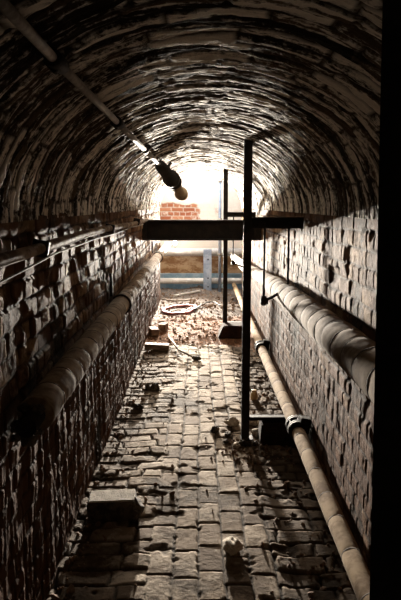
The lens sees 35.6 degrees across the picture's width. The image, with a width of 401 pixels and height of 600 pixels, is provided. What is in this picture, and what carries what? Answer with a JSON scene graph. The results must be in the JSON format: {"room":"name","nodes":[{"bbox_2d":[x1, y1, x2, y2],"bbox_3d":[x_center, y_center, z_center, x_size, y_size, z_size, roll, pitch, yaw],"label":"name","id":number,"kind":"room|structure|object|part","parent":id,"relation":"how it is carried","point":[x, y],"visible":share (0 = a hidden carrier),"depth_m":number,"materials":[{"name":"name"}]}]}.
{"room":"underground passage","nodes":[
{"label":"underground passage","id":0,"kind":"room"},
{"bbox_2d":[0,207,160,599],"bbox_3d":[-0.656,-0.034,5.785,0.037,1.610,9.150,0,9,0],"label":"wall","id":1,"kind":"structure","parent":0,"point":[45,308],"depth_m":2.80,"materials":[{"name":"brick"}]},
{"bbox_2d":[0,218,148,267],"bbox_3d":[-0.605,-0.474,4.175,0.072,0.072,6.000,0,9,0],"label":"conduit","id":2,"kind":"object","parent":1,"relation":"attached to","point":[39,248],"visible":0.98,"depth_m":2.44,"materials":[{"name":"black metal"}]},
{"bbox_2d":[0,224,142,282],"bbox_3d":[-0.581,-0.367,3.837,0.008,0.071,5.300,0,9,0],"label":"cable","id":3,"kind":"object","parent":2,"relation":"attached to","point":[51,255],"visible":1,"depth_m":2.40,"materials":[{"name":"grey rubber"}]},
{"bbox_2d":[109,273,131,313],"bbox_3d":[-0.560,-0.041,4.393,0.150,0.292,0.035,0,9,0],"label":"bracket","id":4,"kind":"object","parent":1,"relation":"attached to","point":[110,274],"visible":0.92,"depth_m":4.38,"materials":[{"name":"black metal"}]},
{"bbox_2d":[10,242,169,446],"bbox_3d":[-0.562,-0.268,6.433,0.143,0.151,9.000,0,9,0],"label":"pipe","id":5,"kind":"object","parent":4,"relation":"attached to","point":[40,408],"visible":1,"depth_m":2.50,"materials":[{"name":"fabric"}]},
{"bbox_2d":[151,241,162,261],"bbox_3d":[-0.570,-0.633,8.248,0.150,0.292,0.035,0,9,0],"label":"bracket","id":6,"kind":"object","parent":1,"relation":"attached to","point":[151,241],"visible":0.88,"depth_m":8.24,"materials":[{"name":"black metal"}]},
{"bbox_2d":[142,220,260,240],"bbox_3d":[0.006,-0.800,7.149,1.413,0.232,0.155,0,9,0],"label":"cross beam","id":7,"kind":"structure","parent":1,"relation":"attached to","point":[152,230],"depth_m":7.15,"materials":[{"name":"black metal"}]},
{"bbox_2d":[0,0,382,222],"bbox_3d":[0.018,-1.082,5.626,1.362,0.550,9.150,0,9,0],"label":"ceiling","id":8,"kind":"structure","parent":0,"point":[191,80],"depth_m":2.16,"materials":[{"name":"brick"}]},
{"bbox_2d":[0,0,187,200],"bbox_3d":[-0.342,-0.784,3.608,0.234,0.398,5.258,0,9,2],"label":"ceiling pipe","id":9,"kind":"object","parent":8,"relation":"hanging from","point":[54,60],"visible":1,"depth_m":1.68,"materials":[{"name":"metal"}]},
{"bbox_2d":[144,286,255,355],"bbox_3d":[-0.022,0.157,9.484,3.100,0.109,5.300,0,9,0],"label":"ground","id":10,"kind":"structure","parent":0,"point":[193,333],"depth_m":8.58,"materials":[{"name":"beige soil"}]},
{"bbox_2d":[148,327,158,335],"bbox_3d":[-0.585,0.388,7.801,0.103,0.084,0.200,-2,9,-14],"label":"brick","id":11,"kind":"object","parent":10,"relation":"on","point":[153,331],"visible":1,"depth_m":7.71,"materials":[{"name":"brown brick"}]},
{"bbox_2d":[158,322,167,330],"bbox_3d":[-0.476,0.340,7.978,0.100,0.095,0.126,3,9,17],"label":"brick","id":12,"kind":"object","parent":10,"relation":"on","point":[163,326],"visible":0.91,"depth_m":7.93,"materials":[{"name":"brown brick"}]},
{"bbox_2d":[162,298,188,300],"bbox_3d":[-0.411,-0.001,10.256,0.485,0.041,0.084,2,9,13],"label":"stick","id":13,"kind":"object","parent":10,"relation":"on","point":[162,298],"visible":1,"depth_m":10.23,"materials":[{"name":"beige wood"}]},
{"bbox_2d":[161,304,196,315],"bbox_3d":[-0.324,0.140,9.348,0.557,0.090,0.876,0,9,0],"label":"hose","id":14,"kind":"object","parent":10,"relation":"on","point":[191,309],"visible":0.98,"depth_m":9.21,"materials":[{"name":"white rubber"}]},
{"bbox_2d":[174,290,200,296],"bbox_3d":[-0.226,-0.118,10.959,0.050,0.030,0.750,6,11,34],"label":"plank","id":15,"kind":"object","parent":10,"relation":"on","point":[196,291],"visible":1,"depth_m":10.94,"materials":[{"name":"white paint"}]},
{"bbox_2d":[203,249,211,290],"bbox_3d":[0.128,-0.517,11.465,0.150,0.820,0.120,0,9,0],"label":"steel column","id":16,"kind":"structure","parent":10,"relation":"on","point":[207,253],"depth_m":11.41,"materials":[{"name":"grey metal"}]},
{"bbox_2d":[195,301,220,309],"bbox_3d":[0.156,0.085,9.556,0.301,0.037,0.842,2,9,14],"label":"cable","id":17,"kind":"object","parent":10,"relation":"on","point":[207,301],"visible":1,"depth_m":9.71,"materials":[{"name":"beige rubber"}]},
{"bbox_2d":[218,178,221,291],"bbox_3d":[0.348,-1.389,11.220,0.070,2.620,0.072,0,9,0],"label":"upright pole","id":18,"kind":"object","parent":10,"relation":"on","point":[219,180],"visible":0.66,"depth_m":11.28,"materials":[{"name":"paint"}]},
{"bbox_2d":[218,322,241,338],"bbox_3d":[0.384,0.369,7.652,0.344,0.144,0.323,0,9,0],"label":"block","id":19,"kind":"object","parent":10,"relation":"on","point":[230,330],"visible":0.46,"depth_m":7.53,"materials":[{"name":"black concrete"}]},
{"bbox_2d":[223,169,255,322],"bbox_3d":[0.499,-0.626,7.695,0.465,2.043,0.090,0,9,0],"label":"post","id":20,"kind":"object","parent":19,"relation":"on","point":[226,214],"visible":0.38,"depth_m":7.67,"materials":[{"name":"black metal"}]},
{"bbox_3d":[0.306,-0.618,7.696,0.054,2.026,0.055,0,9,0],"label":"post","id":21,"kind":"part","parent":20,"relation":"part of","materials":[{"name":"black metal"}]},
{"bbox_3d":[0.402,-0.753,7.676,0.015,0.588,0.016,0,9,0],"label":"hanger rod","id":22,"kind":"part","parent":20,"relation":"part of","materials":[{"name":"black metal"}]},
{"bbox_3d":[0.491,-1.044,7.631,0.370,0.060,0.050,0,9,0],"label":"arm","id":23,"kind":"part","parent":20,"relation":"part of","materials":[{"name":"black metal"}]},
{"bbox_2d":[159,175,241,247],"bbox_3d":[-0.029,-1.637,11.778,3.100,3.100,0.023,0,9,0],"label":"wall","id":24,"kind":"structure","parent":0,"point":[202,201],"depth_m":11.75,"materials":[{"name":"paint"}]},
{"bbox_2d":[160,273,241,288],"bbox_3d":[-0.028,-0.315,11.930,3.000,0.400,0.120,0,9,0],"label":"trim","id":25,"kind":"structure","parent":24,"relation":"attached to","point":[162,275],"depth_m":11.85,"materials":[{"name":"blue paint"}]},
{"bbox_2d":[160,256,241,272],"bbox_3d":[-0.028,-0.697,11.882,2.600,0.380,0.050,0,9,0],"label":"board","id":26,"kind":"object","parent":25,"relation":"on","point":[169,264],"visible":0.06,"depth_m":11.86,"materials":[{"name":"brown wood"}]},
{"bbox_2d":[46,344,357,599],"bbox_3d":[0.024,1.011,4.177,1.413,0.064,6.250,0,9,0],"label":"floor","id":27,"kind":"structure","parent":0,"point":[174,550],"depth_m":3.41,"materials":[{"name":"brick"}]},
{"bbox_2d":[87,489,144,523],"bbox_3d":[-0.442,1.105,3.285,0.298,0.170,0.156,0,9,0],"label":"stone block","id":28,"kind":"object","parent":27,"relation":"on","point":[104,506],"visible":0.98,"depth_m":3.23,"materials":[{"name":"grey stone"}]},
{"bbox_2d":[131,403,143,409],"bbox_3d":[-0.505,0.860,5.014,0.104,0.065,0.079,0,9,0],"label":"clod","id":29,"kind":"object","parent":27,"relation":"on","point":[136,406],"visible":0.98,"depth_m":5.00,"materials":[{"name":"soil"}]},
{"bbox_2d":[145,383,159,391],"bbox_3d":[-0.425,0.782,5.509,0.141,0.110,0.094,0,9,0],"label":"clod","id":30,"kind":"object","parent":27,"relation":"on","point":[155,387],"visible":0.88,"depth_m":5.49,"materials":[{"name":"soil"}]},
{"bbox_2d":[144,342,168,350],"bbox_3d":[-0.488,0.522,7.009,0.272,0.075,0.100,1,9,3],"label":"plank","id":31,"kind":"object","parent":27,"relation":"on","point":[148,345],"visible":1,"depth_m":6.96,"materials":[{"name":"brown wood"}]},
{"bbox_2d":[168,336,182,355],"bbox_3d":[-0.280,0.510,7.003,0.024,0.062,0.748,-2,9,-13],"label":"stick","id":32,"kind":"object","parent":27,"relation":"on","point":[172,341],"visible":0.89,"depth_m":7.01,"materials":[{"name":"beige wood"}]},
{"bbox_2d":[192,356,200,360],"bbox_3d":[-0.045,0.614,6.559,0.105,0.059,0.066,6,11,36],"label":"clod","id":33,"kind":"object","parent":27,"relation":"on","point":[197,358],"visible":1,"depth_m":6.54,"materials":[{"name":"soil"}]},
{"bbox_2d":[49,285,352,599],"bbox_3d":[0.077,0.555,6.844,2.177,0.171,10.190,0,9,-1],"label":"rubble","id":34,"kind":"object","parent":27,"relation":"on","point":[70,589],"visible":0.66,"depth_m":4.18,"materials":[{"name":"grey stone"}]},
{"bbox_2d":[233,442,240,447],"bbox_3d":[0.245,0.985,4.230,0.056,0.047,0.061,3,9,16],"label":"stone fragment","id":35,"kind":"object","parent":34,"relation":"on","point":[235,444],"visible":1,"depth_m":4.22,"materials":[{"name":"beige stone"}]},
{"bbox_2d":[210,426,219,433],"bbox_3d":[0.101,0.939,4.513,0.059,0.071,0.061,9,12,44],"label":"clod","id":36,"kind":"object","parent":27,"relation":"on","point":[214,429],"visible":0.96,"depth_m":4.50,"materials":[{"name":"soil"}]},
{"bbox_2d":[224,431,231,437],"bbox_3d":[0.195,0.953,4.418,0.054,0.042,0.072,0,9,0],"label":"stone fragment","id":37,"kind":"object","parent":27,"relation":"on","point":[227,434],"visible":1,"depth_m":4.40,"materials":[{"name":"stone"}]},
{"bbox_2d":[225,417,239,425],"bbox_3d":[0.239,0.908,4.651,0.093,0.076,0.084,8,12,42],"label":"stone fragment","id":38,"kind":"object","parent":27,"relation":"on","point":[233,421],"visible":1,"depth_m":4.63,"materials":[{"name":"brown stone"}]},
{"bbox_2d":[222,536,243,555],"bbox_3d":[0.150,1.163,2.963,0.110,0.063,0.116,4,9,22],"label":"stone","id":39,"kind":"object","parent":27,"relation":"on","point":[231,545],"visible":1,"depth_m":2.93,"materials":[{"name":"beige stone"}]},
{"bbox_2d":[238,440,248,446],"bbox_3d":[0.295,0.973,4.247,0.070,0.054,0.073,8,12,40],"label":"stone fragment","id":40,"kind":"object","parent":27,"relation":"on","point":[245,443],"visible":0.98,"depth_m":4.23,"materials":[{"name":"brown stone"}]},
{"bbox_2d":[248,440,254,446],"bbox_3d":[0.337,0.975,4.259,0.057,0.045,0.062,-4,10,-24],"label":"stone fragment","id":41,"kind":"object","parent":27,"relation":"on","point":[251,442],"visible":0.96,"depth_m":4.24,"materials":[{"name":"brown stone"}]},
{"bbox_2d":[249,421,257,425],"bbox_3d":[0.390,0.913,4.717,0.118,0.083,0.112,0,9,0],"label":"stone fragment","id":42,"kind":"object","parent":27,"relation":"on","point":[254,423],"visible":0.2,"depth_m":4.67,"materials":[{"name":"brown stone"}]},
{"bbox_2d":[250,389,257,400],"bbox_3d":[0.452,0.800,5.277,0.068,0.088,0.068,0,9,0],"label":"pot","id":43,"kind":"object","parent":27,"relation":"on","point":[254,396],"visible":1,"depth_m":5.25,"materials":[{"name":"brown ceramic"}]},
{"bbox_2d":[251,428,257,436],"bbox_3d":[0.405,0.957,4.490,0.092,0.078,0.104,0,9,0],"label":"stone fragment","id":44,"kind":"object","parent":27,"relation":"on","point":[255,431],"visible":0.52,"depth_m":4.46,"materials":[{"name":"beige stone"}]},
{"bbox_2d":[240,139,303,440],"bbox_3d":[0.506,-0.057,4.221,0.468,2.099,0.090,0,9,0],"label":"hanger","id":45,"kind":"object","parent":27,"relation":"on","point":[249,222],"visible":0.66,"depth_m":4.17,"materials":[{"name":"black metal"}]},
{"bbox_3d":[0.322,0.967,4.378,0.090,0.012,0.090,0,9,0],"label":"foot plate","id":46,"kind":"part","parent":45,"relation":"part of","materials":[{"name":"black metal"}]},
{"bbox_3d":[0.312,-0.049,4.222,0.054,2.082,0.055,0,9,0],"label":"post","id":47,"kind":"part","parent":45,"relation":"part of","materials":[{"name":"black metal"}]},
{"bbox_3d":[0.427,-0.255,4.191,0.015,0.522,0.016,0,9,0],"label":"hanger rod","id":48,"kind":"part","parent":45,"relation":"part of","materials":[{"name":"black metal"}]},
{"bbox_3d":[0.498,-0.513,4.151,0.373,0.075,0.050,0,9,0],"label":"arm","id":49,"kind":"part","parent":45,"relation":"part of","materials":[{"name":"black metal"}]},
{"bbox_3d":[0.588,-0.309,4.183,0.015,0.413,0.016,0,9,0],"label":"hanger rod","id":50,"kind":"part","parent":45,"relation":"part of","materials":[{"name":"black metal"}]},
{"bbox_2d":[232,283,369,599],"bbox_3d":[0.620,0.457,6.267,0.150,0.145,9.748,0,9,0],"label":"pipe","id":51,"kind":"object","parent":45,"relation":"attached to","point":[298,427],"visible":0.86,"depth_m":3.16,"materials":[{"name":"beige metal"}]},
{"bbox_2d":[230,254,374,403],"bbox_3d":[0.584,-0.215,6.125,0.172,0.503,9.734,0,9,0],"label":"pipe","id":52,"kind":"object","parent":45,"relation":"hanging from","point":[349,347],"visible":0.78,"depth_m":2.62,"materials":[{"name":"fabric"}]},
{"bbox_2d":[258,420,296,447],"bbox_3d":[0.540,0.930,4.378,0.269,0.172,0.188,0,9,0],"label":"block","id":53,"kind":"object","parent":27,"relation":"on","point":[270,432],"visible":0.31,"depth_m":4.29,"materials":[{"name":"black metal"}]},
{"bbox_2d":[242,208,377,570],"bbox_3d":[0.697,-0.034,5.789,0.038,1.610,9.150,0,9,0],"label":"wall","id":54,"kind":"structure","parent":0,"point":[333,259],"depth_m":3.38,"materials":[{"name":"brick"}]},
{"bbox_2d":[369,0,400,599],"bbox_3d":[-0.053,0.177,1.120,2.500,2.650,0.200,0,9,0],"label":"wall","id":55,"kind":"structure","parent":0,"point":[385,559],"depth_m":1.00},
{"bbox_3d":[-1.627,-1.532,11.092,0.120,3.200,2.100,0,9,0],"label":"wall","id":56,"kind":"structure","parent":0,"visible":0},
{"bbox_2d":[160,278,241,283],"bbox_3d":[-0.028,-0.358,11.681,3.160,0.112,0.112,0,9,0],"label":"pipe","id":57,"kind":"object","parent":56,"relation":"attached to","point":[162,280],"visible":0.39,"depth_m":11.63,"materials":[{"name":"white metal"}]},
{"bbox_2d":[164,248,241,255],"bbox_3d":[-0.028,-0.889,11.620,3.160,0.144,0.144,0,9,0],"label":"pipe","id":58,"kind":"object","parent":56,"relation":"attached to","point":[171,251],"visible":0.39,"depth_m":11.56,"materials":[{"name":"white paint"}]}
]}

